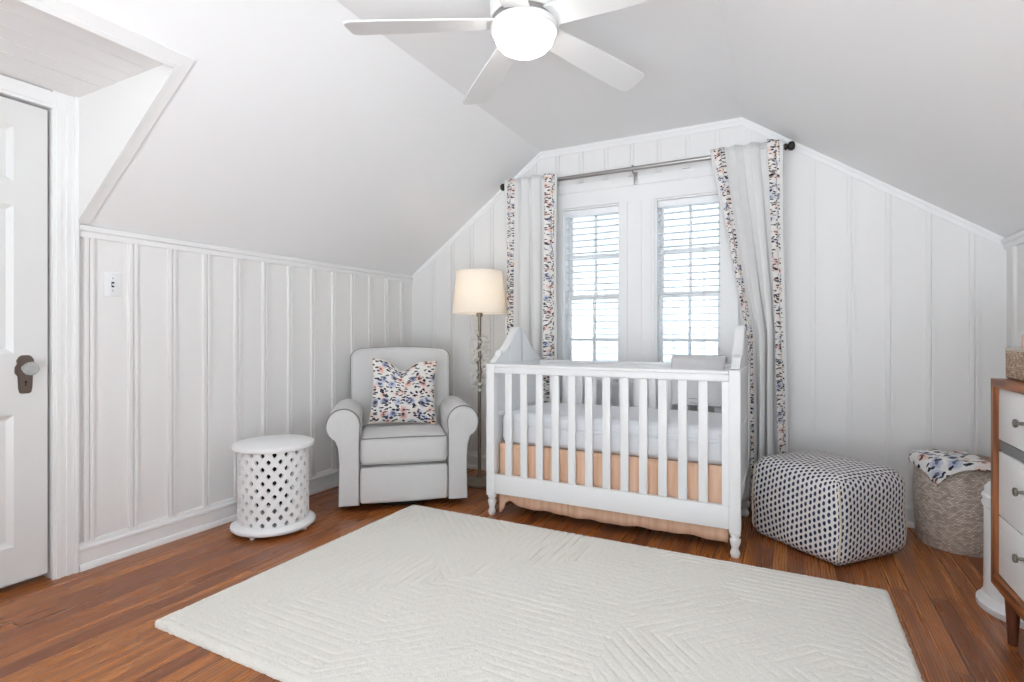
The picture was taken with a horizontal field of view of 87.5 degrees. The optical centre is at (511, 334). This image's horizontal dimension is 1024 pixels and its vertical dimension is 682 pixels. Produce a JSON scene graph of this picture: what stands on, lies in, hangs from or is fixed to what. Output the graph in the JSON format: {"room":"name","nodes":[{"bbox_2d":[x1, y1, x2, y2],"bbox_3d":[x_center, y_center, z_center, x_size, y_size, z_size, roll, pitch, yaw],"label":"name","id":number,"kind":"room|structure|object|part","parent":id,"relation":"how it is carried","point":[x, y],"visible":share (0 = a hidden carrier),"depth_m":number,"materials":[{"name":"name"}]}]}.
{"room":"bedroom","nodes":[
{"label":"bedroom","id":0,"kind":"room"},
{"bbox_2d":[0,0,163,97],"bbox_3d":[-1.913,-1.110,1.834,0.807,0.023,1.064,0,0,27],"label":"ceiling","id":1,"kind":"structure","parent":0,"point":[40,48],"depth_m":2.10,"materials":[{"name":"white paint"}]},
{"bbox_2d":[79,64,172,224],"bbox_3d":[-1.666,-0.828,2.325,0.799,0.625,0.041,0,0,27],"label":"wall","id":2,"kind":"structure","parent":0,"point":[109,115],"depth_m":2.37,"materials":[{"name":"white paint"}]},
{"bbox_2d":[0,74,411,588],"bbox_3d":[-2.081,-0.020,2.556,0.150,2.240,4.935,0,0,27],"label":"wall","id":3,"kind":"structure","parent":0,"point":[110,256],"depth_m":2.98,"materials":[{"name":"white paint"}]},
{"bbox_2d":[0,96,47,587],"bbox_3d":[-2.247,0.029,2.060,0.113,2.078,0.760,0,0,27],"label":"door","id":4,"kind":"structure","parent":3,"relation":"in","point":[23,127],"depth_m":2.32,"materials":[{"name":"white paint"}]},
{"bbox_3d":[-2.121,0.172,2.332,0.008,0.167,0.072,0,0,27],"label":"knob plate","id":5,"kind":"part","parent":4,"relation":"part of","materials":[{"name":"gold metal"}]},
{"bbox_3d":[-2.076,0.145,2.309,0.037,0.060,0.060,0,0,27],"label":"knob","id":6,"kind":"part","parent":4,"relation":"part of","materials":[{"name":"clear glass"}]},
{"bbox_2d":[0,75,78,579],"bbox_3d":[-2.241,0.000,2.053,0.026,2.200,0.974,0,0,27],"label":"trim","id":7,"kind":"structure","parent":3,"relation":"attached to","point":[64,108],"depth_m":2.44,"materials":[{"name":"white paint"}]},
{"bbox_2d":[19,0,194,224],"bbox_3d":[-1.901,-0.814,1.824,0.813,0.590,1.159,0,0,27],"label":"trim","id":8,"kind":"structure","parent":3,"relation":"attached to","point":[66,10],"depth_m":2.11,"materials":[{"name":"white paint"}]},
{"bbox_2d":[104,272,120,296],"bbox_3d":[-1.953,-0.247,2.620,0.019,0.116,0.072,0,0,27],"label":"light switch","id":9,"kind":"object","parent":3,"relation":"attached to","point":[112,281],"visible":1,"depth_m":2.62,"materials":[{"name":"white plastic"}]},
{"bbox_2d":[79,466,338,571],"bbox_3d":[-1.442,1.034,3.598,0.030,0.132,2.498,0,0,27],"label":"baseboard","id":10,"kind":"structure","parent":3,"relation":"attached to","point":[116,545],"depth_m":2.82,"materials":[{"name":"white paint"}]},
{"bbox_2d":[82,236,403,543],"bbox_3d":[-1.472,0.258,3.559,0.012,1.445,2.360,0,0,27],"label":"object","id":11,"kind":"structure","parent":3,"relation":"attached to","point":[88,244],"depth_m":2.88,"materials":[{"name":"white paint"}]},
{"bbox_2d":[79,224,413,282],"bbox_3d":[-1.444,-0.487,3.599,0.026,0.055,2.498,0,0,27],"label":"trim","id":12,"kind":"structure","parent":3,"relation":"attached to","point":[100,233],"depth_m":3.11,"materials":[{"name":"white paint"}]},
{"bbox_2d":[0,468,1023,681],"bbox_3d":[-0.205,1.125,1.673,4.294,0.050,5.085,0,0,27],"label":"floor","id":13,"kind":"structure","parent":0,"point":[96,624],"depth_m":2.29,"materials":[{"name":"brown wood"}]},
{"bbox_2d":[230,434,315,539],"bbox_3d":[-1.364,0.852,3.067,0.448,0.496,0.448,0,0,27],"label":"garden stool","id":14,"kind":"object","parent":13,"relation":"on","point":[278,465],"visible":1,"depth_m":2.92,"materials":[{"name":"white ceramic"}]},
{"bbox_2d":[325,346,478,506],"bbox_3d":[-0.765,0.593,3.737,0.952,1.015,0.780,0,0,-14],"label":"armchair","id":15,"kind":"object","parent":13,"relation":"on","point":[390,463],"visible":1,"depth_m":3.42,"materials":[{"name":"grey fabric"}]},
{"bbox_3d":[-1.109,0.754,3.580,0.204,0.602,0.600,0,0,-14],"label":"arm","id":16,"kind":"part","parent":15,"relation":"part of","materials":[{"name":"grey fabric"}]},
{"bbox_3d":[-0.826,0.450,3.986,0.736,0.728,0.266,0,0,-14],"label":"backrest","id":17,"kind":"part","parent":15,"relation":"part of","materials":[{"name":"grey fabric"}]},
{"bbox_2d":[368,358,437,423],"bbox_3d":[-0.759,0.396,3.766,0.496,0.475,0.174,0,0,-19],"label":"throw pillow","id":18,"kind":"object","parent":15,"relation":"on","point":[407,395],"visible":1,"depth_m":3.71,"materials":[{"name":"multicoloured fabric"}]},
{"bbox_2d":[360,422,447,464],"bbox_3d":[-0.744,0.726,3.651,0.568,0.202,0.604,0,0,-14],"label":"seat cushion","id":19,"kind":"object","parent":15,"relation":"on","point":[390,443],"depth_m":3.39,"materials":[{"name":"grey fabric"}]},
{"bbox_3d":[-0.684,0.939,3.407,0.548,0.230,0.074,0,0,-14],"label":"footrest panel","id":20,"kind":"part","parent":15,"relation":"part of","materials":[{"name":"grey fabric"}]},
{"bbox_3d":[-0.387,0.754,3.757,0.204,0.602,0.600,0,0,-14],"label":"arm","id":21,"kind":"part","parent":15,"relation":"part of","materials":[{"name":"grey fabric"}]},
{"bbox_2d":[453,269,505,487],"bbox_3d":[-0.241,0.315,3.961,0.397,1.571,0.397,0,0,27],"label":"floor lamp","id":22,"kind":"object","parent":13,"relation":"on","point":[478,292],"visible":0.94,"depth_m":3.83,"materials":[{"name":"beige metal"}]},
{"bbox_3d":[-0.241,-0.314,3.961,0.395,0.313,0.395,0,0,27],"label":"lamp shade","id":23,"kind":"part","parent":22,"relation":"part of","materials":[{"name":"white fabric"}]},
{"bbox_2d":[155,505,923,681],"bbox_3d":[0.119,1.087,2.150,2.525,0.023,1.590,0,0,27],"label":"area rug","id":24,"kind":"object","parent":13,"relation":"on","point":[415,593],"visible":1,"depth_m":2.06,"materials":[{"name":"white carpet"}]},
{"bbox_2d":[486,325,749,557],"bbox_3d":[0.648,0.522,3.275,1.438,1.155,0.735,0,0,27],"label":"crib","id":25,"kind":"object","parent":13,"relation":"on","point":[514,375],"visible":0.94,"depth_m":2.95,"materials":[{"name":"white paint"}]},
{"bbox_3d":[-0.122,0.578,3.290,0.054,0.805,0.054,0,0,27],"label":"corner post","id":26,"kind":"part","parent":25,"relation":"part of","materials":[{"name":"white paint"}]},
{"bbox_3d":[0.034,0.400,3.592,0.046,0.900,0.735,0,0,27],"label":"panel","id":27,"kind":"part","parent":25,"relation":"part of","materials":[{"name":"white paint"}]},
{"bbox_3d":[0.034,0.033,3.592,0.054,0.176,0.491,0,0,27],"label":"crest moulding","id":28,"kind":"part","parent":25,"relation":"part of","materials":[{"name":"white paint"}]},
{"bbox_3d":[0.492,0.205,2.971,1.330,0.054,0.048,0,0,27],"label":"rail","id":29,"kind":"part","parent":25,"relation":"part of","materials":[{"name":"white paint"}]},
{"bbox_3d":[0.492,0.907,2.971,1.330,0.115,0.036,0,0,27],"label":"rail","id":30,"kind":"part","parent":25,"relation":"part of","materials":[{"name":"white paint"}]},
{"bbox_2d":[503,403,721,464],"bbox_3d":[0.649,0.570,3.275,1.316,0.210,0.602,0,0,27],"label":"mattress","id":31,"kind":"object","parent":25,"relation":"in","point":[714,419],"visible":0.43,"depth_m":3.03,"materials":[{"name":"white fabric"}]},
{"bbox_2d":[499,441,729,542],"bbox_3d":[0.642,0.878,3.263,1.322,0.427,0.614,0,0,27],"label":"skirt","id":32,"kind":"object","parent":25,"relation":"hanging from","point":[714,471],"visible":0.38,"depth_m":2.96,"materials":[{"name":"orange fabric"}]},
{"bbox_3d":[0.803,0.205,3.575,1.330,0.054,0.048,0,0,27],"label":"rail","id":33,"kind":"part","parent":25,"relation":"part of","materials":[{"name":"white paint"}]},
{"bbox_2d":[671,355,726,406],"bbox_3d":[1.183,0.285,3.382,0.329,0.312,0.092,0,0,27],"label":"folded blanket","id":34,"kind":"object","parent":25,"relation":"hanging from","point":[696,362],"visible":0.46,"depth_m":3.35,"materials":[{"name":"white fabric"}]},
{"bbox_3d":[1.108,0.578,2.656,0.054,0.805,0.054,0,0,27],"label":"corner post","id":35,"kind":"part","parent":25,"relation":"part of","materials":[{"name":"white paint"}]},
{"bbox_3d":[1.264,0.400,2.957,0.046,0.900,0.735,0,0,27],"label":"panel","id":36,"kind":"part","parent":25,"relation":"part of","materials":[{"name":"white paint"}]},
{"bbox_3d":[1.264,0.033,2.957,0.054,0.176,0.491,0,0,27],"label":"crest moulding","id":37,"kind":"part","parent":25,"relation":"part of","materials":[{"name":"white paint"}]},
{"bbox_3d":[1.419,0.578,3.259,0.054,0.805,0.054,0,0,27],"label":"corner post","id":38,"kind":"part","parent":25,"relation":"part of","materials":[{"name":"white paint"}]},
{"bbox_2d":[752,450,906,565],"bbox_3d":[1.647,0.873,2.817,0.515,0.454,0.555,0,0,-23],"label":"knit pouf","id":39,"kind":"object","parent":13,"relation":"on","point":[838,510],"visible":1,"depth_m":2.61,"materials":[{"name":"white fabric"}]},
{"bbox_2d":[913,454,990,557],"bbox_3d":[2.344,0.868,2.810,0.387,0.460,0.387,0,0,27],"label":"wicker hamper","id":40,"kind":"object","parent":13,"relation":"on","point":[948,515],"visible":0.46,"depth_m":2.68,"materials":[{"name":"beige wicker"}]},
{"bbox_2d":[908,449,990,485],"bbox_3d":[2.256,0.694,2.771,0.279,0.151,0.302,0,0,15],"label":"draped cloth","id":41,"kind":"object","parent":40,"relation":"on","point":[938,465],"visible":0.98,"depth_m":2.72,"materials":[{"name":"multicoloured fabric"}]},
{"bbox_3d":[2.344,0.656,2.810,0.387,0.036,0.387,0,0,27],"label":"basket lid","id":42,"kind":"part","parent":40,"relation":"part of","materials":[{"name":"fabric"}]},
{"bbox_2d":[976,481,1023,628],"bbox_3d":[2.060,0.847,2.099,0.364,0.506,0.364,0,0,27],"label":"pail","id":43,"kind":"object","parent":13,"relation":"on","point":[988,597],"visible":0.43,"depth_m":2.14,"materials":[{"name":"white plastic"}]},
{"bbox_3d":[2.060,0.644,2.099,0.330,0.101,0.330,0,0,27],"label":"pail lid","id":44,"kind":"part","parent":43,"relation":"part of","materials":[{"name":"white plastic"}]},
{"bbox_2d":[991,378,1023,646],"bbox_3d":[1.680,0.629,1.437,0.364,0.941,1.035,0,0,27],"label":"dresser","id":45,"kind":"object","parent":13,"relation":"on","point":[1007,395],"visible":1,"depth_m":1.86,"materials":[{"name":"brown wood"}]},
{"bbox_3d":[1.916,0.534,1.881,0.351,0.751,0.030,0,0,27],"label":"frame","id":46,"kind":"part","parent":45,"relation":"part of","materials":[{"name":"brown wood"}]},
{"bbox_3d":[1.686,0.174,1.434,0.351,0.030,1.035,0,0,27],"label":"frame","id":47,"kind":"part","parent":45,"relation":"part of","materials":[{"name":"brown wood"}]},
{"bbox_3d":[1.686,0.890,1.434,0.351,0.040,1.035,0,0,27],"label":"frame","id":48,"kind":"part","parent":45,"relation":"part of","materials":[{"name":"brown wood"}]},
{"bbox_3d":[1.662,0.760,1.721,0.018,0.212,0.484,0,0,27],"label":"drawer","id":49,"kind":"part","parent":45,"relation":"part of","materials":[{"name":"white wood"}]},
{"bbox_3d":[1.662,0.535,1.721,0.018,0.230,0.484,0,0,27],"label":"drawer","id":50,"kind":"part","parent":45,"relation":"part of","materials":[{"name":"white wood"}]},
{"bbox_3d":[1.662,0.285,1.721,0.018,0.185,0.484,0,0,27],"label":"drawer","id":51,"kind":"part","parent":45,"relation":"part of","materials":[{"name":"white wood"}]},
{"bbox_3d":[1.560,0.399,1.499,0.032,0.034,0.975,0,0,27],"label":"rail","id":52,"kind":"part","parent":45,"relation":"part of","materials":[{"name":"grey wood"}]},
{"bbox_3d":[1.780,1.005,1.901,0.048,0.190,0.048,0,0,27],"label":"leg","id":53,"kind":"part","parent":45,"relation":"part of","materials":[{"name":"brown wood"}]},
{"bbox_2d":[1005,348,1023,381],"bbox_3d":[1.852,0.103,1.801,0.243,0.113,0.186,0,0,27],"label":"storage basket","id":54,"kind":"object","parent":45,"relation":"on","point":[1014,357],"visible":1,"depth_m":1.86,"materials":[{"name":"brown wicker"}]},
{"bbox_2d":[1021,334,1023,348],"bbox_3d":[1.868,0.068,1.833,0.180,0.154,0.050,0,0,27],"label":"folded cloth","id":55,"kind":"object","parent":54,"relation":"in","point":[1022,336],"visible":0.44,"depth_m":1.88,"materials":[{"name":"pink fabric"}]},
{"bbox_3d":[1.647,0.728,1.740,0.027,0.029,0.029,0,0,27],"label":"knob","id":56,"kind":"part","parent":45,"relation":"part of","materials":[{"name":"grey metal"}]},
{"bbox_3d":[1.647,0.512,1.740,0.027,0.029,0.029,0,0,27],"label":"knob","id":57,"kind":"part","parent":45,"relation":"part of","materials":[{"name":"grey metal"}]},
{"bbox_3d":[1.647,0.288,1.740,0.027,0.029,0.029,0,0,27],"label":"knob","id":58,"kind":"part","parent":45,"relation":"part of","materials":[{"name":"grey metal"}]},
{"bbox_2d":[68,0,1023,275],"bbox_3d":[-0.239,-1.010,1.606,3.994,0.990,4.935,0,0,27],"label":"ceiling","id":59,"kind":"structure","parent":0,"point":[289,131],"depth_m":2.61,"materials":[{"name":"white paint"}]},
{"bbox_2d":[344,0,650,104],"bbox_3d":[0.076,-1.264,2.084,1.311,0.301,1.332,0,0,27],"label":"ceiling fan","id":60,"kind":"object","parent":59,"relation":"hanging from","point":[520,29],"visible":1,"depth_m":2.08,"materials":[{"name":"white paint"}]},
{"bbox_3d":[-0.354,-1.208,2.094,0.580,0.060,0.139,0,0,-3],"label":"blade","id":61,"kind":"part","parent":60,"relation":"part of","materials":[{"name":"white paint"}]},
{"bbox_3d":[-0.094,-1.208,2.490,0.139,0.060,0.580,0,0,-21],"label":"blade","id":62,"kind":"part","parent":60,"relation":"part of","materials":[{"name":"white paint"}]},
{"bbox_3d":[-0.058,-1.208,1.723,0.139,0.060,0.580,0,0,15],"label":"blade","id":63,"kind":"part","parent":60,"relation":"part of","materials":[{"name":"white paint"}]},
{"bbox_3d":[0.049,-1.150,2.113,0.236,0.074,0.236,0,0,27],"label":"lamp shade","id":64,"kind":"part","parent":60,"relation":"part of","materials":[{"name":"white glass"}]},
{"bbox_3d":[0.364,-1.208,2.365,0.580,0.060,0.139,0,0,-39],"label":"blade","id":65,"kind":"part","parent":60,"relation":"part of","materials":[{"name":"white paint"}]},
{"bbox_3d":[0.387,-1.208,1.891,0.580,0.060,0.139,0,0,33],"label":"blade","id":66,"kind":"part","parent":60,"relation":"part of","materials":[{"name":"white paint"}]},
{"bbox_2d":[412,126,1006,503],"bbox_3d":[0.926,-0.182,3.865,4.254,2.565,0.150,0,0,27],"label":"wall","id":67,"kind":"structure","parent":0,"point":[952,240],"depth_m":3.23,"materials":[{"name":"white paint"}]},
{"bbox_2d":[563,203,618,360],"bbox_3d":[0.618,-0.325,4.025,0.441,1.250,0.150,0,0,27],"label":"window","id":68,"kind":"structure","parent":67,"relation":"in","point":[567,345],"depth_m":4.06,"materials":[{"name":"white paint"}]},
{"bbox_2d":[565,206,617,360],"bbox_3d":[0.596,-0.333,3.982,0.411,1.206,0.066,0,0,27],"label":"blind","id":69,"kind":"object","parent":68,"relation":"attached to","point":[569,215],"visible":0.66,"depth_m":3.97,"materials":[{"name":"white"}]},
{"bbox_3d":[0.687,-0.315,3.941,0.002,1.130,0.057,0,0,27],"label":"ladder cord","id":70,"kind":"part","parent":69,"relation":"part of","materials":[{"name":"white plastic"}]},
{"bbox_3d":[0.625,-0.007,4.039,0.415,0.591,0.030,0,0,27],"label":"sash","id":71,"kind":"part","parent":68,"relation":"part of","materials":[{"name":"white paint"}]},
{"bbox_3d":[0.639,-0.603,4.067,0.415,0.671,0.030,0,0,27],"label":"sash","id":72,"kind":"part","parent":68,"relation":"part of","materials":[{"name":"white paint"}]},
{"bbox_2d":[556,166,738,400],"bbox_3d":[0.880,-0.330,3.782,1.371,1.580,0.080,0,0,27],"label":"trim","id":73,"kind":"structure","parent":67,"relation":"attached to","point":[636,202],"depth_m":3.77,"materials":[{"name":"white paint"}]},
{"bbox_2d":[500,141,794,190],"bbox_3d":[0.834,-1.119,3.746,2.032,0.118,0.139,0,0,27],"label":"curtain rod","id":74,"kind":"object","parent":67,"relation":"attached to","point":[790,146],"visible":0.56,"depth_m":3.67,"materials":[{"name":"silver metal"}]},
{"bbox_2d":[504,173,556,402],"bbox_3d":[0.142,-0.058,4.013,0.440,2.255,0.117,0,0,27],"label":"curtain","id":75,"kind":"object","parent":74,"relation":"hanging from","point":[530,202],"visible":0.59,"depth_m":3.98,"materials":[{"name":"white fabric"}]},
{"bbox_3d":[0.815,-1.150,3.709,1.908,0.028,0.029,0,0,27],"label":"rod","id":76,"kind":"part","parent":74,"relation":"part of","materials":[{"name":"silver metal"}]},
{"bbox_2d":[710,139,787,509],"bbox_3d":[1.469,-0.058,3.329,0.445,2.255,0.117,0,0,27],"label":"curtain","id":77,"kind":"object","parent":74,"relation":"hanging from","point":[748,177],"visible":0.84,"depth_m":3.28,"materials":[{"name":"white fabric"}]},
{"bbox_2d":[655,192,721,361],"bbox_3d":[1.231,-0.325,3.708,0.440,1.250,0.150,0,0,27],"label":"window","id":78,"kind":"structure","parent":67,"relation":"in","point":[659,319],"depth_m":3.74,"materials":[{"name":"white paint"}]},
{"bbox_2d":[658,195,719,361],"bbox_3d":[1.209,-0.333,3.666,0.410,1.206,0.066,0,0,27],"label":"blind","id":79,"kind":"object","parent":78,"relation":"attached to","point":[711,199],"visible":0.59,"depth_m":3.65,"materials":[{"name":"white"}]},
{"bbox_3d":[1.123,-0.315,3.716,0.002,1.130,0.057,0,0,27],"label":"ladder cord","id":80,"kind":"part","parent":79,"relation":"part of","materials":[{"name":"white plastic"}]},
{"bbox_3d":[1.300,-0.315,3.624,0.002,1.130,0.057,0,0,27],"label":"ladder cord","id":81,"kind":"part","parent":79,"relation":"part of","materials":[{"name":"white fabric"}]},
{"bbox_3d":[1.238,-0.007,3.723,0.414,0.591,0.030,0,0,27],"label":"sash","id":82,"kind":"part","parent":78,"relation":"part of","materials":[{"name":"glass"}]},
{"bbox_3d":[1.253,-0.603,3.751,0.414,0.671,0.030,0,0,27],"label":"sash","id":83,"kind":"part","parent":78,"relation":"part of","materials":[{"name":"glass"}]},
{"bbox_2d":[467,451,914,527],"bbox_3d":[0.885,1.034,3.785,3.994,0.132,0.030,0,0,27],"label":"baseboard","id":84,"kind":"structure","parent":67,"relation":"attached to","point":[472,459],"depth_m":4.36,"materials":[{"name":"white paint"}]},
{"bbox_2d":[431,126,979,469],"bbox_3d":[0.932,-0.192,3.771,3.673,2.344,0.012,0,0,27],"label":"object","id":85,"kind":"structure","parent":67,"relation":"attached to","point":[930,219],"depth_m":3.19,"materials":[{"name":"white paint"}]},
{"bbox_2d":[412,117,1004,280],"bbox_3d":[0.889,-0.940,3.793,3.994,0.950,0.012,0,0,27],"label":"trim","id":86,"kind":"structure","parent":67,"relation":"attached to","point":[995,238],"depth_m":3.49,"materials":[{"name":"white paint"}]},
{"bbox_2d":[1007,243,1023,378],"bbox_3d":[1.593,0.292,0.661,0.130,1.615,4.935,0,0,27],"label":"wall","id":87,"kind":"structure","parent":0,"point":[1020,248],"depth_m":2.74,"materials":[{"name":"white paint"}]},
{"bbox_2d":[1001,230,1023,249],"bbox_3d":[1.524,-0.487,0.696,0.026,0.055,4.935,0,0,27],"label":"trim","id":88,"kind":"structure","parent":87,"relation":"attached to","point":[1016,239],"depth_m":2.75,"materials":[{"name":"white paint"}]},
{"bbox_2d":[1011,245,1016,347],"bbox_3d":[1.503,0.258,0.641,0.012,1.445,4.862,0,0,27],"label":"trim","id":89,"kind":"structure","parent":87,"relation":"attached to","point":[1013,248],"depth_m":2.77,"materials":[{"name":"white paint"}]},
{"label":"outside","id":90,"kind":"structure","parent":0,"visible":0},
{"bbox_3d":[5.756,4.150,13.338,26.000,0.100,19.015,0,0,27],"label":"ground","id":91,"kind":"structure","parent":90,"visible":0},
{"bbox_2d":[591,204,717,360],"bbox_3d":[5.132,-0.325,9.730,6.700,8.850,5.600,0,0,27],"label":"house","id":92,"kind":"structure","parent":91,"relation":"on","point":[612,327],"depth_m":8.24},
{"bbox_3d":[2.501,0.600,8.229,0.900,1.400,0.040,0,0,27],"label":"house pane","id":93,"kind":"part","parent":92,"relation":"part of","materials":[{"name":"grey"}]}
]}

